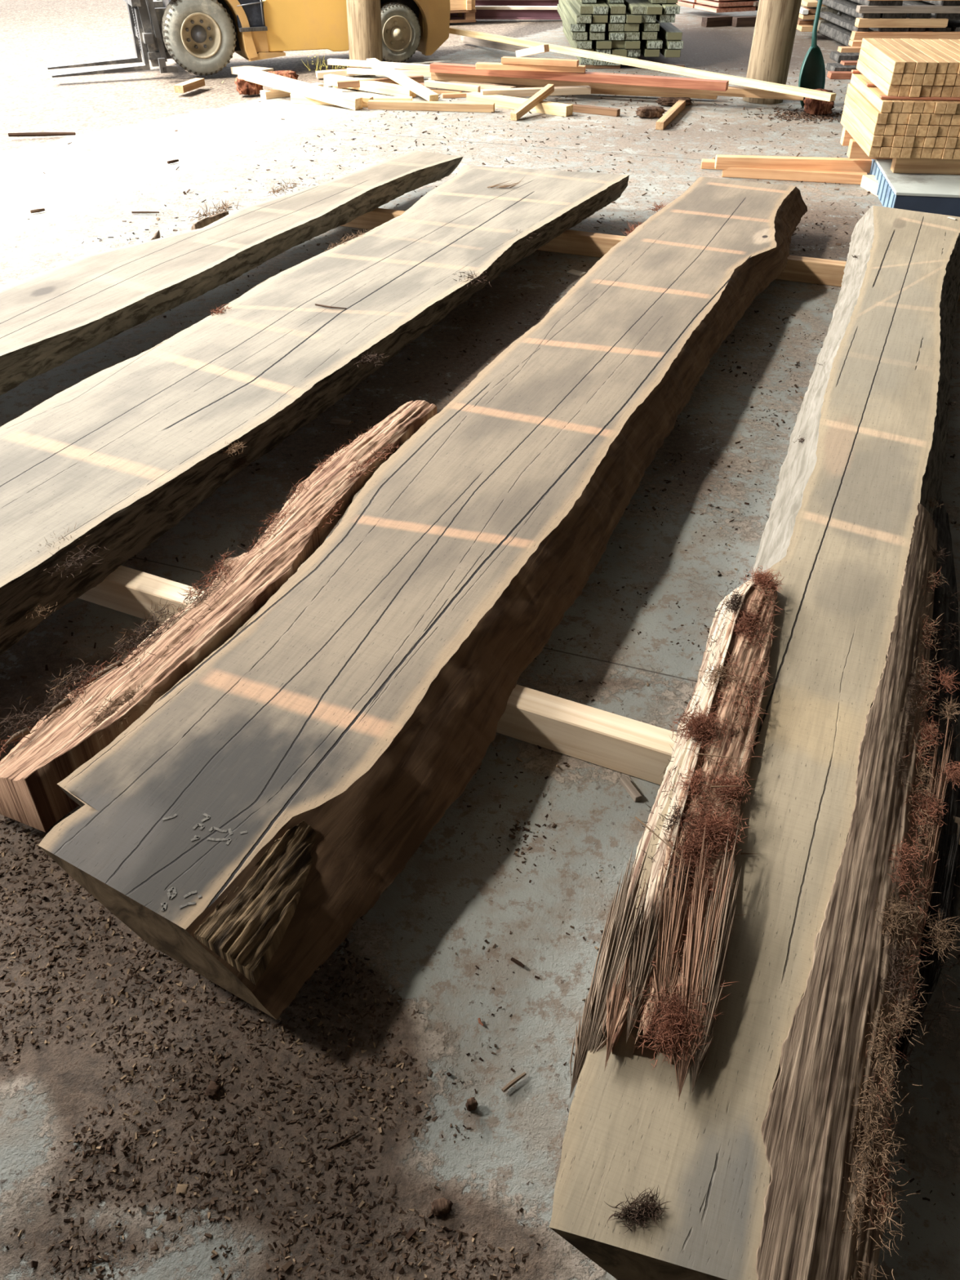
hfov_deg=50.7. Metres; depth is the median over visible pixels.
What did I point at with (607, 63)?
treated timber
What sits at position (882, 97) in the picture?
spacer
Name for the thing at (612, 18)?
treated timber
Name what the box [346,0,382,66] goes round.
pillar
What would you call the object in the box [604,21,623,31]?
treated timber
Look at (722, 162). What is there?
board
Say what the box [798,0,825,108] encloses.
shovel
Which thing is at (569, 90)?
board
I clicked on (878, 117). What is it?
squared timber
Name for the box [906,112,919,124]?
squared timber
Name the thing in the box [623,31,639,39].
treated timber
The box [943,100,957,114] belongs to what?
squared timber
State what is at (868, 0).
stick
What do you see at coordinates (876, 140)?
squared timber
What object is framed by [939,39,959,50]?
squared timber
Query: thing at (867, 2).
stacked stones
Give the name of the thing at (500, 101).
board
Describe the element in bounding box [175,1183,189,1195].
chip
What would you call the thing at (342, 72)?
board
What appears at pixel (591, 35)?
treated timber
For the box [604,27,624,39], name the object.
treated timber
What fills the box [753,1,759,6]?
stick
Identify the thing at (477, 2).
steel beam
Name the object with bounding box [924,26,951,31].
stacked stones
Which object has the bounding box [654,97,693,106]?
chunk
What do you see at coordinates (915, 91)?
squared timber
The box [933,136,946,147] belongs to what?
squared timber
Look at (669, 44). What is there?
treated timber
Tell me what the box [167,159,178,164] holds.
splinter
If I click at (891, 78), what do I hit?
squared timber
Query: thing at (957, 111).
squared timber
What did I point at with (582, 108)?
board
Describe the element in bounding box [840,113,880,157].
squared timber
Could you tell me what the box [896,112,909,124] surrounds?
squared timber
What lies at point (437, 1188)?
crumbs
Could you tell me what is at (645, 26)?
treated timber
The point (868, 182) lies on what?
paper
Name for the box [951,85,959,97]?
squared timber
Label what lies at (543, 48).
board
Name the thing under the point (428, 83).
board
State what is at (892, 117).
squared timber
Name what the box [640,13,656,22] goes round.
treated timber
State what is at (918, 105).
squared timber
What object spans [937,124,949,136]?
squared timber
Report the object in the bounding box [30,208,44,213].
splinter
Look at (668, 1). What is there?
treated timber
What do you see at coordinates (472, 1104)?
bark curl
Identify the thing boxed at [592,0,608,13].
treated timber
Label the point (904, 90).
squared timber
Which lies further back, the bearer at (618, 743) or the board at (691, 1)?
the board at (691, 1)
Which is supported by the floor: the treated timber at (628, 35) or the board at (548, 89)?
the board at (548, 89)
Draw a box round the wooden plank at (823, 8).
[800,4,842,16]
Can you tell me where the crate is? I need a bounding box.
[449,0,475,22]
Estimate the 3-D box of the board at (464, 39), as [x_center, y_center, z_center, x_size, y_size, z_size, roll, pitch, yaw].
[0.159,-6.440,10.948,0.060,0.150,1.683,-16,40,-20]
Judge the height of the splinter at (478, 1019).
0.004 m
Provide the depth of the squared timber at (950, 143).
5.83 m
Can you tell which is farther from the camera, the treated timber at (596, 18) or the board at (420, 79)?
the treated timber at (596, 18)
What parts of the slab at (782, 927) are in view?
bark plate, bark plate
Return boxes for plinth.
[866,159,959,217]
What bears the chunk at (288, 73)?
on the floor
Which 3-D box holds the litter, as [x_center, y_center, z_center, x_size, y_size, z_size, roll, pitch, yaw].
[2.690,-4.250,8.185,1.084,0.024,0.701,0,37,0]
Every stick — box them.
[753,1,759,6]
[796,24,817,31]
[797,17,813,25]
[798,13,824,19]
[799,7,808,14]
[800,0,826,6]
[802,6,816,13]
[826,71,852,79]
[837,46,861,52]
[840,60,857,65]
[848,40,862,46]
[850,31,959,39]
[854,17,948,27]
[855,4,959,13]
[868,0,959,0]
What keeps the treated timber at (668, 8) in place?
on the treated timber at (664, 18)
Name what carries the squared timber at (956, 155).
on the bearer at (855, 151)
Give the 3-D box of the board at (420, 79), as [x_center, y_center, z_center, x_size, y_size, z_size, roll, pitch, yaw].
[-0.889,-4.996,9.066,0.774,0.080,0.060,-5,38,-6]
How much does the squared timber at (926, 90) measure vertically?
0.056 m
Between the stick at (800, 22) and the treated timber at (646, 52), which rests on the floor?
the treated timber at (646, 52)
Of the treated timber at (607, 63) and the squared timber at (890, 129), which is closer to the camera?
the squared timber at (890, 129)
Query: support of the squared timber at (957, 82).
on the squared timber at (956, 90)
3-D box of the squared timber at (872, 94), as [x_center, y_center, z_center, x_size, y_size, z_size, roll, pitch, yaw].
[2.371,-3.331,6.153,0.056,0.056,0.999,4,38,5]
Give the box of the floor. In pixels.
[0,0,959,1279]
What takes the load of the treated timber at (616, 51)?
on the treated timber at (607, 63)
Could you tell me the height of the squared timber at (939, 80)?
0.056 m
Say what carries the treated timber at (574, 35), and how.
on the treated timber at (580, 44)
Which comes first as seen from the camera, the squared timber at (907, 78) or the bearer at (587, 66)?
the squared timber at (907, 78)
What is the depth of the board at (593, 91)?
8.78 m
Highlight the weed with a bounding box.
[301,53,350,71]
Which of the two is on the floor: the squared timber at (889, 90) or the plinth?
the plinth
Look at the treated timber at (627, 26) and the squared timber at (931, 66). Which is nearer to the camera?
the squared timber at (931, 66)
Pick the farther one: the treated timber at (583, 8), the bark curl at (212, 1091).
the treated timber at (583, 8)
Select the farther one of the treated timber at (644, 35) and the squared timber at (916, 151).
the treated timber at (644, 35)
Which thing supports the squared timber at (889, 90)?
on the spacer at (853, 71)
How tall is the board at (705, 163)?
0.045 m
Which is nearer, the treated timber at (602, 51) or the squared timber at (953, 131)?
the squared timber at (953, 131)
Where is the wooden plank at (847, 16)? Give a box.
[841,12,908,31]
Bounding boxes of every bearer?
[77,565,959,844]
[340,208,959,301]
[585,65,620,68]
[666,63,684,66]
[701,15,733,26]
[731,16,756,26]
[840,126,853,146]
[846,138,893,159]
[890,157,959,174]
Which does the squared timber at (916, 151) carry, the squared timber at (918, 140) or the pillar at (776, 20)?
the squared timber at (918, 140)
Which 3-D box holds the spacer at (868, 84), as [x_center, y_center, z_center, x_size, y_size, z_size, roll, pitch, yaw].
[2.707,-3.336,6.097,0.740,0.014,0.050,4,38,5]
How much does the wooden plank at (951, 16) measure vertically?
0.065 m
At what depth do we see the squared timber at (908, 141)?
5.85 m
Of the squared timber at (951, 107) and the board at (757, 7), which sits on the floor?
the board at (757, 7)
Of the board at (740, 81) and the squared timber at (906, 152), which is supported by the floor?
the board at (740, 81)
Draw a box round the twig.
[315,303,346,308]
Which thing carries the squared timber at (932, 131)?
on the squared timber at (929, 141)
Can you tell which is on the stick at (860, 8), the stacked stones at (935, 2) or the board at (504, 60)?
the stacked stones at (935, 2)
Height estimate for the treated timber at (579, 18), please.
0.066 m
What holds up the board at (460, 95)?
on the floor
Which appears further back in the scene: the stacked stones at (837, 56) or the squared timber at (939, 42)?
the stacked stones at (837, 56)
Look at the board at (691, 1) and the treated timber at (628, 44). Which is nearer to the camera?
the treated timber at (628, 44)
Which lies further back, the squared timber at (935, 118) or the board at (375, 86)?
the board at (375, 86)
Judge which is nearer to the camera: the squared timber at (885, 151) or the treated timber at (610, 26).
the squared timber at (885, 151)
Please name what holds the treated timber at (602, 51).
on the treated timber at (595, 62)
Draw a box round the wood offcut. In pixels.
[619,776,641,802]
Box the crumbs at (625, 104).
[15,67,870,248]
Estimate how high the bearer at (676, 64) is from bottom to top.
0.030 m
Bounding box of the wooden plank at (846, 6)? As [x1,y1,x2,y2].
[815,0,880,18]
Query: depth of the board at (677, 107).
8.00 m
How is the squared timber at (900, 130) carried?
on the squared timber at (898, 140)
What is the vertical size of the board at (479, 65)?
0.045 m
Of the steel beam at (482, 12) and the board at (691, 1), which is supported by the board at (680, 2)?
the board at (691, 1)
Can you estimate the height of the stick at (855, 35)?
0.086 m
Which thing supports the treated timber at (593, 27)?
on the treated timber at (591, 35)
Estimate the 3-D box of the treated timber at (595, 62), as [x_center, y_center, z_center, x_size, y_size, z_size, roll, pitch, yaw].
[1.192,-6.528,11.083,0.148,0.066,2.600,0,37,0]
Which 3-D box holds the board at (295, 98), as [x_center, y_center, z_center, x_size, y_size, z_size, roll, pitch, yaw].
[-1.252,-4.566,8.560,0.725,0.070,0.080,10,39,13]
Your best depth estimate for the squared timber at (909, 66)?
5.82 m
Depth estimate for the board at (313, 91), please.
8.56 m
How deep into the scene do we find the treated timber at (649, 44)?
9.98 m
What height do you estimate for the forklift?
2.094 m
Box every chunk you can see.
[234,76,262,94]
[267,70,298,79]
[635,106,666,118]
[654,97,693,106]
[803,88,834,115]
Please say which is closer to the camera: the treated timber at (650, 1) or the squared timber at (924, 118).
the squared timber at (924, 118)
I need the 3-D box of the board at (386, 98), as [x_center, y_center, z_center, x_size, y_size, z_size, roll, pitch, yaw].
[-0.987,-4.591,8.614,0.820,0.045,0.090,0,37,0]
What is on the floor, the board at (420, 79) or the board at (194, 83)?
the board at (194, 83)
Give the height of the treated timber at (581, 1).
0.066 m
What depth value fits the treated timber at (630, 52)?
10.02 m
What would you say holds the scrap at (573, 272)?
on the floor
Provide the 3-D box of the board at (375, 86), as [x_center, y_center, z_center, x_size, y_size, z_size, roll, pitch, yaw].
[-0.992,-4.945,9.035,0.996,0.075,0.090,24,43,27]
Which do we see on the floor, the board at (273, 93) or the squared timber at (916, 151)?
the board at (273, 93)
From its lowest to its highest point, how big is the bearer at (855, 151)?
0.098 m
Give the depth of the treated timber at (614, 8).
9.81 m
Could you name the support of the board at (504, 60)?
on the board at (479, 65)
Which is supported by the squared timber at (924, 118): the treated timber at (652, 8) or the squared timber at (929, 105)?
the squared timber at (929, 105)
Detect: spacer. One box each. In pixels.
[851,69,861,73]
[865,82,875,86]
[879,94,959,100]
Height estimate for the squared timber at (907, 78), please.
0.056 m
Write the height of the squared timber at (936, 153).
0.056 m
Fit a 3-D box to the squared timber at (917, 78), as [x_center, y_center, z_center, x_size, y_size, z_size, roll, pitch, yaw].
[2.527,-3.458,6.102,0.057,0.056,0.999,4,38,5]
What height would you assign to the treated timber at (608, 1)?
0.066 m
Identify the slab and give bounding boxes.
[0,150,462,395]
[0,164,629,654]
[0,176,807,1019]
[549,205,959,1279]
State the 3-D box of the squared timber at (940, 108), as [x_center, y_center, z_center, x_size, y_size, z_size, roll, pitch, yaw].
[2.663,-3.307,6.122,0.056,0.056,0.999,4,38,5]
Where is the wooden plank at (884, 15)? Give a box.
[846,0,906,18]
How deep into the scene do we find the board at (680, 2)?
13.64 m
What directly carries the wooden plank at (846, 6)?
on the stick at (860, 22)
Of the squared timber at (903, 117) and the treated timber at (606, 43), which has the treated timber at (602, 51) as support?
the treated timber at (606, 43)
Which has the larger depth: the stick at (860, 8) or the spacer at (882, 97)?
the stick at (860, 8)
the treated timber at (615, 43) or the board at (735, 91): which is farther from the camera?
the treated timber at (615, 43)
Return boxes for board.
[173,77,204,93]
[230,65,273,75]
[237,66,362,110]
[259,82,323,99]
[290,93,373,107]
[315,66,368,78]
[323,74,416,97]
[327,58,430,71]
[337,75,424,88]
[346,66,431,77]
[366,57,438,101]
[367,99,494,112]
[373,96,412,100]
[424,80,479,92]
[428,77,515,90]
[428,88,462,94]
[430,62,728,91]
[431,72,804,100]
[441,92,468,97]
[448,26,835,102]
[460,35,529,52]
[466,91,573,116]
[475,62,586,72]
[480,85,591,97]
[484,82,717,99]
[501,56,578,66]
[510,84,554,120]
[515,44,549,57]
[550,101,620,116]
[655,99,685,129]
[675,0,699,8]
[682,0,696,2]
[693,4,755,13]
[696,0,758,7]
[701,158,715,169]
[714,154,871,173]
[721,167,867,184]
[725,0,759,10]
[727,0,759,1]
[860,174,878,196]
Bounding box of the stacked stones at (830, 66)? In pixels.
[826,62,857,71]
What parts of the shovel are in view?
blade, handle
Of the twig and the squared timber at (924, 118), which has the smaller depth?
the twig
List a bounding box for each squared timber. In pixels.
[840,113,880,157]
[842,104,883,146]
[844,93,885,135]
[846,84,888,124]
[850,73,893,112]
[856,58,899,96]
[858,48,902,84]
[860,38,905,73]
[861,73,903,112]
[871,38,915,73]
[878,146,891,157]
[881,38,927,73]
[881,134,893,146]
[883,124,896,135]
[886,112,898,124]
[888,146,902,158]
[891,38,937,73]
[891,134,904,146]
[893,123,906,135]
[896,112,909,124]
[897,84,910,96]
[899,146,912,158]
[900,38,948,73]
[900,72,913,84]
[901,99,914,112]
[902,135,915,147]
[904,124,917,136]
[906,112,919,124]
[908,84,921,97]
[910,38,959,73]
[910,146,922,158]
[911,72,924,85]
[911,99,924,113]
[912,135,924,146]
[915,124,928,136]
[918,112,930,124]
[919,84,932,97]
[920,39,959,74]
[920,146,933,158]
[922,73,935,85]
[922,100,935,113]
[922,136,936,147]
[925,124,938,137]
[928,112,941,124]
[929,39,959,56]
[929,85,942,97]
[930,147,943,158]
[933,73,946,85]
[933,100,946,114]
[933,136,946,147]
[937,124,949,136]
[938,113,951,125]
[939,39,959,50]
[940,85,953,97]
[941,147,954,159]
[943,73,956,85]
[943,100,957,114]
[944,136,957,148]
[946,124,959,137]
[948,39,959,45]
[950,113,959,125]
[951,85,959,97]
[951,148,959,159]
[954,73,959,85]
[954,100,959,114]
[955,136,959,148]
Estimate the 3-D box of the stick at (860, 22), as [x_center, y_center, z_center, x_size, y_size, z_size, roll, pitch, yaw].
[4.271,-6.259,10.268,0.903,0.075,0.120,0,37,0]
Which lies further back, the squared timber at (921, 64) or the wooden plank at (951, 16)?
the wooden plank at (951, 16)
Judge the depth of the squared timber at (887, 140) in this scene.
5.87 m
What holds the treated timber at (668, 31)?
on the treated timber at (669, 44)
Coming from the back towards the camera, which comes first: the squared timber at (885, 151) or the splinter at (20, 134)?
the splinter at (20, 134)
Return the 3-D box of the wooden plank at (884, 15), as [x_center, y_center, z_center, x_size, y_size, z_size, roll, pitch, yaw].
[4.210,-6.877,10.989,0.241,0.065,1.900,1,37,1]
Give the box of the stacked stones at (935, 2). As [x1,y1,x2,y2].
[923,0,959,5]
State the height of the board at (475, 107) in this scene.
0.060 m
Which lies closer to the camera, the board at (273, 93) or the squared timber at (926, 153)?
the squared timber at (926, 153)
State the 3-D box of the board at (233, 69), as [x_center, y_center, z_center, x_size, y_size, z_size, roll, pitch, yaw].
[-2.188,-5.462,9.726,0.486,0.080,0.160,31,47,34]
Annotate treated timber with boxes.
[557,4,587,39]
[558,0,585,31]
[560,17,591,48]
[561,0,591,22]
[562,22,593,51]
[563,26,592,65]
[569,0,595,13]
[579,0,596,3]
[585,22,605,31]
[585,24,604,39]
[591,13,608,22]
[591,35,612,48]
[591,41,610,54]
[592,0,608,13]
[592,59,606,65]
[603,0,626,13]
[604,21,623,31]
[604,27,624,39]
[606,0,624,3]
[606,62,621,65]
[607,11,625,22]
[610,40,625,48]
[610,48,626,57]
[623,0,647,13]
[623,22,639,31]
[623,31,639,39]
[624,8,642,22]
[624,40,640,48]
[626,48,640,57]
[639,21,659,31]
[639,26,657,39]
[639,36,662,48]
[640,0,662,14]
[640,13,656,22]
[640,42,659,57]
[648,0,666,3]
[656,12,675,22]
[656,19,682,39]
[656,31,684,48]
[658,3,679,13]
[659,44,680,57]
[666,0,677,3]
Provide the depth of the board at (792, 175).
6.47 m
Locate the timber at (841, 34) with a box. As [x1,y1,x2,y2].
[818,22,852,46]
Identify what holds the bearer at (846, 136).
on the floor
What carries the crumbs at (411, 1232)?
on the floor
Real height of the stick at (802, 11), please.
0.045 m
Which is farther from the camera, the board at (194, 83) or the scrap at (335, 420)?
the board at (194, 83)
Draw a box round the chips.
[0,808,572,1279]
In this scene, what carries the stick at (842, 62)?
on the stacked stones at (830, 66)
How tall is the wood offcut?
0.014 m
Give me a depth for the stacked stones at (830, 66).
9.68 m
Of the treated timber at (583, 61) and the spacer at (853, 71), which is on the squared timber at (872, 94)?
the spacer at (853, 71)
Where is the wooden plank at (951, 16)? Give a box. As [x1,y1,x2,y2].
[902,0,959,20]
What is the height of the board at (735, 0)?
0.060 m
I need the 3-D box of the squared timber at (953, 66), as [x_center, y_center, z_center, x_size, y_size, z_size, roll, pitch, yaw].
[2.704,-3.501,6.061,0.056,0.056,0.999,4,38,5]
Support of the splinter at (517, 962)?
on the floor
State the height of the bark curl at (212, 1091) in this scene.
0.015 m
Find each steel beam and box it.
[449,5,561,19]
[475,0,559,5]
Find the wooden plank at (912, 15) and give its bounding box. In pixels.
[902,4,931,18]
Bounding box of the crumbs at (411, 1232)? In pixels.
[0,211,959,1279]
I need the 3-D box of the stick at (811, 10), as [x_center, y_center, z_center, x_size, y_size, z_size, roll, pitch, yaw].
[3.813,-7.269,11.687,0.116,0.045,0.300,0,37,0]
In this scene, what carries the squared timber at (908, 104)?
on the squared timber at (903, 117)
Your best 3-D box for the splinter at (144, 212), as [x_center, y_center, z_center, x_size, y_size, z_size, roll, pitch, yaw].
[-1.937,-2.476,5.863,0.158,0.010,0.012,0,37,0]
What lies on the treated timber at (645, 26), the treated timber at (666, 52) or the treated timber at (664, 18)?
the treated timber at (664, 18)
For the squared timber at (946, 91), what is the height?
0.056 m
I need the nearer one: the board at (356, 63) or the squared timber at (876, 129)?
the squared timber at (876, 129)
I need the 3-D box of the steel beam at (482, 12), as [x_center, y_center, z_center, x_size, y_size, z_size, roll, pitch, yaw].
[0.424,-8.291,13.382,1.909,0.140,0.140,1,37,2]
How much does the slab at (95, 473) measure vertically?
0.152 m
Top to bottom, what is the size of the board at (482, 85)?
0.050 m
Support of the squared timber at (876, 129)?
on the squared timber at (876, 140)
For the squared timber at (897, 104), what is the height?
0.056 m
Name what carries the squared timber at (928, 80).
on the squared timber at (926, 90)
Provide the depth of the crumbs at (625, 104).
7.24 m
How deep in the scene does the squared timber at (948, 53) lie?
6.00 m
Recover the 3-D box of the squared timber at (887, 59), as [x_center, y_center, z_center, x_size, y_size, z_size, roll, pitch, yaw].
[2.409,-3.512,6.075,0.057,0.056,0.999,4,38,5]
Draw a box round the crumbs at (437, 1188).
[416,306,959,1264]
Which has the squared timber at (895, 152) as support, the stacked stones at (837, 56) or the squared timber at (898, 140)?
the squared timber at (898, 140)
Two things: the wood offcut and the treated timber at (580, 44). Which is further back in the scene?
the treated timber at (580, 44)
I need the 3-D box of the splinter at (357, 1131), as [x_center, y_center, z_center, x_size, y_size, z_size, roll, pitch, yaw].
[-0.215,0.788,1.595,0.055,0.004,0.005,-19,41,-23]
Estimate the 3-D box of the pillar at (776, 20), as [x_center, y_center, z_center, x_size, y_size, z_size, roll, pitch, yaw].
[2.538,-7.822,6.292,0.550,8.009,0.340,0,37,0]
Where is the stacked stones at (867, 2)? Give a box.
[850,0,902,5]
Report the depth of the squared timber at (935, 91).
5.74 m
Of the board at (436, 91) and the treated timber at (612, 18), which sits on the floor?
the board at (436, 91)
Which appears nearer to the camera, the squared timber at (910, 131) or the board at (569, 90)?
the squared timber at (910, 131)
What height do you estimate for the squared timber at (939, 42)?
0.056 m
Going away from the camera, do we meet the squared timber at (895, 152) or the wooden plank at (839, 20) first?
the squared timber at (895, 152)
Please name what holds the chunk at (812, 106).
on the floor
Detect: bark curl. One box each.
[204,1080,221,1099]
[431,1197,453,1217]
[465,1097,478,1111]
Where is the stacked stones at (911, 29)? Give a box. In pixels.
[908,27,925,31]
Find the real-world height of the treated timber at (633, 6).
0.066 m
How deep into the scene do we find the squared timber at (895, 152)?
5.89 m
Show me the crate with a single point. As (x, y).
(460, 6)
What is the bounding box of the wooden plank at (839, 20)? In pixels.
[814,11,868,31]
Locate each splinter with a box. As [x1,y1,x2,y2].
[8,132,75,137]
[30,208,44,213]
[131,211,159,213]
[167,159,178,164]
[326,1130,359,1149]
[477,1017,484,1026]
[501,1071,526,1092]
[511,957,524,967]
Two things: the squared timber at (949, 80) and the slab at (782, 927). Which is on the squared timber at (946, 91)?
the squared timber at (949, 80)
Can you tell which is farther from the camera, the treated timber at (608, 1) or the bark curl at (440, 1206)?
the treated timber at (608, 1)
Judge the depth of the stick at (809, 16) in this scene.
11.58 m
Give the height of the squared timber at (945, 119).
0.056 m
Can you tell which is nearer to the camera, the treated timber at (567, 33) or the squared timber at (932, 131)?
the squared timber at (932, 131)
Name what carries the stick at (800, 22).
on the stick at (801, 28)
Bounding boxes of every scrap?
[329,417,351,425]
[566,269,586,276]
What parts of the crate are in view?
corner post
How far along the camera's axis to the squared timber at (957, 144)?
5.83 m
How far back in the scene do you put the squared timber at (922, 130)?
5.80 m
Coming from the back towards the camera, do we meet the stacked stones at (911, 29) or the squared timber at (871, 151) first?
the stacked stones at (911, 29)
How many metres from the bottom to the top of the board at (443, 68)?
0.065 m
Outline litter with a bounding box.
[748,105,843,124]
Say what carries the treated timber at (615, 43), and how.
on the treated timber at (616, 51)
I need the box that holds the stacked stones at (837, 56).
[829,51,859,62]
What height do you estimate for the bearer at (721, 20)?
0.100 m
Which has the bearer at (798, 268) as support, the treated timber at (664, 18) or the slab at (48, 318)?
the slab at (48, 318)
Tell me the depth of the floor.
2.22 m
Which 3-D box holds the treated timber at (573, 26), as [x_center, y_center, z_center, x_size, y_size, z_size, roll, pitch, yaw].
[0.979,-6.764,10.916,0.148,0.066,2.600,1,37,1]
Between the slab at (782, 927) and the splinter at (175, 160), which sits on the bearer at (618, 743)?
the slab at (782, 927)
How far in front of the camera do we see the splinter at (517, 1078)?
1.67 m
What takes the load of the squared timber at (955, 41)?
on the squared timber
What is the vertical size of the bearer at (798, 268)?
0.100 m
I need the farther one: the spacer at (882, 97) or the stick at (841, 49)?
the stick at (841, 49)
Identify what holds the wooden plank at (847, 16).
on the stick at (809, 16)
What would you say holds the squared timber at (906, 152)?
on the bearer at (855, 151)
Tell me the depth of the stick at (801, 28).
11.68 m
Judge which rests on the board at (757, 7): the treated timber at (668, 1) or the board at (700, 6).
the board at (700, 6)
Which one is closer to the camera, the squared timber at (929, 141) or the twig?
the twig
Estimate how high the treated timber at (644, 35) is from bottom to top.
0.066 m
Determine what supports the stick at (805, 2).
on the wooden plank at (823, 8)
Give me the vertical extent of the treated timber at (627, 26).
0.066 m
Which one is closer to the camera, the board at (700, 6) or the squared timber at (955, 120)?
the squared timber at (955, 120)
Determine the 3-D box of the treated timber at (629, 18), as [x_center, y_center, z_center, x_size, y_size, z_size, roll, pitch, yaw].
[1.498,-6.807,10.852,0.148,0.066,2.600,0,37,0]
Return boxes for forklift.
[46,0,450,77]
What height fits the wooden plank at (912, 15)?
0.065 m
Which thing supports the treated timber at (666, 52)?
on the floor
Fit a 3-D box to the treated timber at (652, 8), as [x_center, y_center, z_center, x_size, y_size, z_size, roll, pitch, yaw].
[1.692,-6.860,10.802,0.148,0.066,2.600,0,37,0]
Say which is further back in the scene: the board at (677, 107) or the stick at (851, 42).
the stick at (851, 42)
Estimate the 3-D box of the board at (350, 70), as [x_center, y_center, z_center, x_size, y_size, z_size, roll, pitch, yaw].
[-0.812,-5.382,9.596,0.911,0.050,0.090,8,38,10]
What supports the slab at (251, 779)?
on the bearer at (798, 268)
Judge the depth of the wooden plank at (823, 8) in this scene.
11.44 m
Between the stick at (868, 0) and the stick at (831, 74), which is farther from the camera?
the stick at (868, 0)
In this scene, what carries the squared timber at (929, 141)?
on the squared timber at (926, 153)
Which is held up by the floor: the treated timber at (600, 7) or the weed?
the weed
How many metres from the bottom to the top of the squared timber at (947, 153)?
0.056 m
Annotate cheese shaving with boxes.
[487,175,525,188]
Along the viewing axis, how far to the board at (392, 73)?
8.83 m
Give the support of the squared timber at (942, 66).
on the squared timber at (939, 80)
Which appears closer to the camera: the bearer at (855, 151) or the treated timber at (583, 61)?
the bearer at (855, 151)
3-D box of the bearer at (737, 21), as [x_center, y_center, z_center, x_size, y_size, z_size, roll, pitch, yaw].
[3.448,-7.816,12.793,0.522,0.100,0.120,-10,39,-13]
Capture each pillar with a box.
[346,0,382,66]
[742,0,801,104]
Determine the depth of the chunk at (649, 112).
8.07 m
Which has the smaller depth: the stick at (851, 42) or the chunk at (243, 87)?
the chunk at (243, 87)
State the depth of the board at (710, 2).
13.12 m

